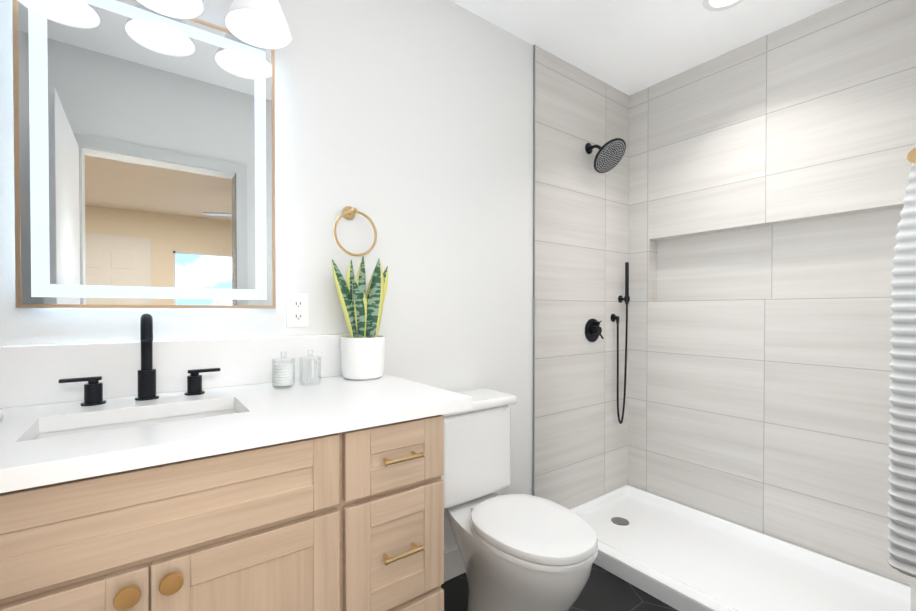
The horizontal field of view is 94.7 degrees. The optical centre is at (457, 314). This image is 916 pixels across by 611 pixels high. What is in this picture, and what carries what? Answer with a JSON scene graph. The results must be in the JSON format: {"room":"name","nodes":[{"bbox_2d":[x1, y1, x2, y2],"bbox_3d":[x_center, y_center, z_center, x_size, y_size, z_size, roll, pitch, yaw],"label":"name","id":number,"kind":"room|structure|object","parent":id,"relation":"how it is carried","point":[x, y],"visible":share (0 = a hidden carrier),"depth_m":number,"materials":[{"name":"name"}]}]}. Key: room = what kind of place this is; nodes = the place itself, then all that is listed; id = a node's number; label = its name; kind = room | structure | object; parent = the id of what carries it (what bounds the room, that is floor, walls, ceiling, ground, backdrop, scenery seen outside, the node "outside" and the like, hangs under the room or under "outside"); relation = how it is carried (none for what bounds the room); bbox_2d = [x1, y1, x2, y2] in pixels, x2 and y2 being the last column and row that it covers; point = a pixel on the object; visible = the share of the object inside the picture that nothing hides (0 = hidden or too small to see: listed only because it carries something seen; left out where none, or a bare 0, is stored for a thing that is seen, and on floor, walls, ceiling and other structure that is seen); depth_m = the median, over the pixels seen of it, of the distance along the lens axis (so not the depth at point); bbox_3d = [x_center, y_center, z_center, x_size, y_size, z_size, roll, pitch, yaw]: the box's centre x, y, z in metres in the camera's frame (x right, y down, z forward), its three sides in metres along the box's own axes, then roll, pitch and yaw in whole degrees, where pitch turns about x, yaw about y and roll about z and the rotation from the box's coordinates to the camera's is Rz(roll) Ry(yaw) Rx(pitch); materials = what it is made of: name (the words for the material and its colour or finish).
{"room":"bathroom","nodes":[
{"label":"bathroom","id":0,"kind":"room"},
{"bbox_2d":[0,0,532,551],"bbox_3d":[-0.320,-0.099,1.636,3.700,2.440,0.100,0,1,-37],"label":"wall","id":1,"kind":"structure","parent":0,"point":[406,126],"depth_m":1.64,"materials":[{"name":"white paint"}]},
{"bbox_2d":[12,0,275,308],"bbox_3d":[-0.816,-0.427,1.170,0.572,0.819,0.049,0,1,-37],"label":"led mirror","id":2,"kind":"object","parent":1,"relation":"attached to","point":[144,156],"visible":0.92,"depth_m":1.12,"materials":[{"name":"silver metal"}]},
{"bbox_2d":[136,0,204,18],"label":"sconce","id":3,"kind":"object","parent":1,"relation":"attached to","point":[179,9],"depth_m":1.13,"materials":[{"name":"white glass"}]},
{"bbox_2d":[0,333,378,408],"bbox_3d":[-0.859,0.146,1.161,1.397,0.145,0.021,0,1,-37],"label":"backsplash","id":4,"kind":"structure","parent":1,"relation":"attached to","point":[28,373],"depth_m":1.17,"materials":[{"name":"white stone"}]},
{"bbox_2d":[224,0,291,48],"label":"sconce","id":5,"kind":"object","parent":1,"relation":"attached to","point":[260,23],"depth_m":1.23,"materials":[{"name":"white glass"}]},
{"bbox_2d":[286,292,308,326],"bbox_3d":[-0.534,-0.016,1.409,0.072,0.116,0.009,0,1,-37],"label":"electrical outlet plate","id":6,"kind":"object","parent":1,"relation":"attached to","point":[297,309],"visible":1,"depth_m":1.41,"materials":[{"name":"white plastic"}]},
{"bbox_2d":[333,206,376,256],"bbox_3d":[-0.370,-0.296,1.496,0.162,0.184,0.060,0,1,-37],"label":"towel ring","id":7,"kind":"object","parent":1,"relation":"attached to","point":[349,212],"visible":1,"depth_m":1.49,"materials":[{"name":"gold metal"}]},
{"bbox_2d":[444,547,464,581],"bbox_3d":[0.032,1.059,1.840,0.853,0.120,0.013,0,1,-37],"label":"baseboard","id":8,"kind":"structure","parent":1,"relation":"attached to","point":[453,564],"depth_m":1.78,"materials":[{"name":"white paint"}]},
{"bbox_2d":[533,45,628,508],"bbox_3d":[0.705,-0.106,2.330,0.826,2.440,0.010,0,1,-37],"label":"wall tile","id":9,"kind":"structure","parent":1,"relation":"attached to","point":[580,259],"depth_m":2.28,"materials":[{"name":"grey tile"}]},
{"bbox_2d":[585,319,603,341],"bbox_3d":[0.765,0.088,2.341,0.132,0.132,0.052,0,1,-37],"label":"shower valve","id":10,"kind":"object","parent":9,"relation":"attached to","point":[593,329],"visible":1,"depth_m":2.34,"materials":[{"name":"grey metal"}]},
{"bbox_2d":[585,138,625,172],"bbox_3d":[0.781,-0.855,2.248,0.194,0.180,0.204,0,1,-37],"label":"shower head","id":11,"kind":"object","parent":9,"relation":"attached to","point":[609,155],"visible":1,"depth_m":2.22},
{"bbox_2d":[611,262,629,423],"bbox_3d":[0.957,0.169,2.479,0.120,0.952,0.060,0,1,-37],"label":"shower","id":12,"kind":"object","parent":9,"relation":"attached to","point":[626,299],"visible":1,"depth_m":2.48,"materials":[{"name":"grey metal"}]},
{"bbox_2d":[441,563,677,610],"bbox_3d":[0.130,1.158,1.043,3.700,0.060,1.610,0,1,-37],"label":"floor","id":13,"kind":"structure","parent":0,"point":[604,590],"depth_m":1.68,"materials":[{"name":"black tile"}]},
{"bbox_2d":[0,409,459,610],"bbox_3d":[-0.717,0.692,0.919,1.318,0.873,0.588,0,1,-37],"label":"bathroom vanity","id":14,"kind":"object","parent":13,"relation":"on","point":[146,472],"depth_m":0.82,"materials":[{"name":"brown wood"}]},
{"bbox_2d":[0,373,471,484],"bbox_3d":[-0.695,0.237,0.942,1.397,0.034,0.571,0,1,-37],"label":"countertop","id":15,"kind":"structure","parent":14,"relation":"on","point":[266,410],"depth_m":0.92,"materials":[{"name":"white stone"}]},
{"bbox_2d":[0,410,2,421],"bbox_3d":[-0.986,0.185,0.651,0.353,0.076,0.250,0,1,-37],"label":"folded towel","id":16,"kind":"object","parent":15,"relation":"on","point":[1,415],"visible":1,"depth_m":0.84,"materials":[{"name":"white fabric"}]},
{"bbox_2d":[32,401,239,436],"bbox_3d":[-0.689,0.317,0.937,0.426,0.150,0.260,0,1,-37],"label":"sink","id":17,"kind":"object","parent":15,"relation":"in","point":[197,410],"depth_m":1.00,"materials":[{"name":"white ceramic"}]},
{"bbox_2d":[56,313,219,404],"bbox_3d":[-0.788,0.108,1.068,0.336,0.222,0.134,0,1,-37],"label":"faucet","id":18,"kind":"object","parent":15,"relation":"on","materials":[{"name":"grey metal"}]},
{"bbox_2d":[272,351,294,387],"bbox_3d":[-0.524,0.163,1.269,0.066,0.107,0.066,0,1,-37],"label":"jar","id":19,"kind":"object","parent":15,"relation":"on","point":[283,374],"visible":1,"depth_m":1.25,"materials":[{"name":"clear glass"}]},
{"bbox_2d":[299,350,320,385],"bbox_3d":[-0.461,0.163,1.316,0.066,0.107,0.066,0,1,-37],"label":"jar","id":20,"kind":"object","parent":15,"relation":"on","point":[309,378],"visible":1,"depth_m":1.31,"materials":[{"name":"clear glass"}]},
{"bbox_2d":[332,256,387,379],"bbox_3d":[-0.328,0.012,1.436,0.176,0.406,0.150,0,1,-37],"label":"potted plant","id":21,"kind":"object","parent":15,"relation":"on","point":[362,350],"visible":1,"depth_m":1.41,"materials":[{"name":"green plant"}]},
{"bbox_2d":[441,388,597,610],"bbox_3d":[0.157,0.726,1.484,0.414,0.795,0.687,0,1,-37],"label":"toilet","id":22,"kind":"object","parent":13,"relation":"on","point":[521,552],"visible":0.79,"depth_m":1.41,"materials":[{"name":"white ceramic"}]},
{"bbox_2d":[569,485,910,610],"bbox_3d":[1.112,1.081,1.854,0.748,0.076,1.272,0,1,-37],"label":"shower pan","id":23,"kind":"object","parent":13,"relation":"on","point":[677,556],"visible":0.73,"depth_m":1.82,"materials":[{"name":"white plastic"}]},
{"bbox_2d":[450,0,844,95],"bbox_3d":[0.148,-1.352,0.993,3.700,0.080,1.670,0,1,-37],"label":"ceiling","id":24,"kind":"structure","parent":0,"point":[629,47],"depth_m":1.95,"materials":[{"name":"white paint"}]},
{"bbox_2d":[702,0,743,10],"bbox_3d":[1.112,-1.317,1.742,0.180,0.006,0.180,0,1,-37],"label":"recessed light","id":25,"kind":"object","parent":24,"relation":"in","point":[715,5],"visible":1,"depth_m":1.79,"materials":[{"name":"white paint"}]},
{"bbox_2d":[627,0,915,586],"bbox_3d":[1.552,-0.103,2.050,0.200,2.440,1.670,0,1,-37],"label":"wall","id":26,"kind":"structure","parent":0,"point":[768,177],"depth_m":1.98,"materials":[{"name":"tile"}]},
{"bbox_2d":[910,577,915,610],"bbox_3d":[1.545,-0.095,1.263,0.752,2.440,0.165,0,1,-37],"label":"wall","id":27,"kind":"structure","parent":0,"point":[913,594],"depth_m":1.11,"materials":[{"name":"paint"}]},
{"bbox_2d":[887,148,915,577],"bbox_3d":[1.146,0.129,1.046,0.150,1.050,0.111,0,1,-37],"label":"towel","id":28,"kind":"object","parent":27,"relation":"attached to","point":[901,548],"visible":1,"depth_m":1.06,"materials":[{"name":"white fabric"}]}
]}

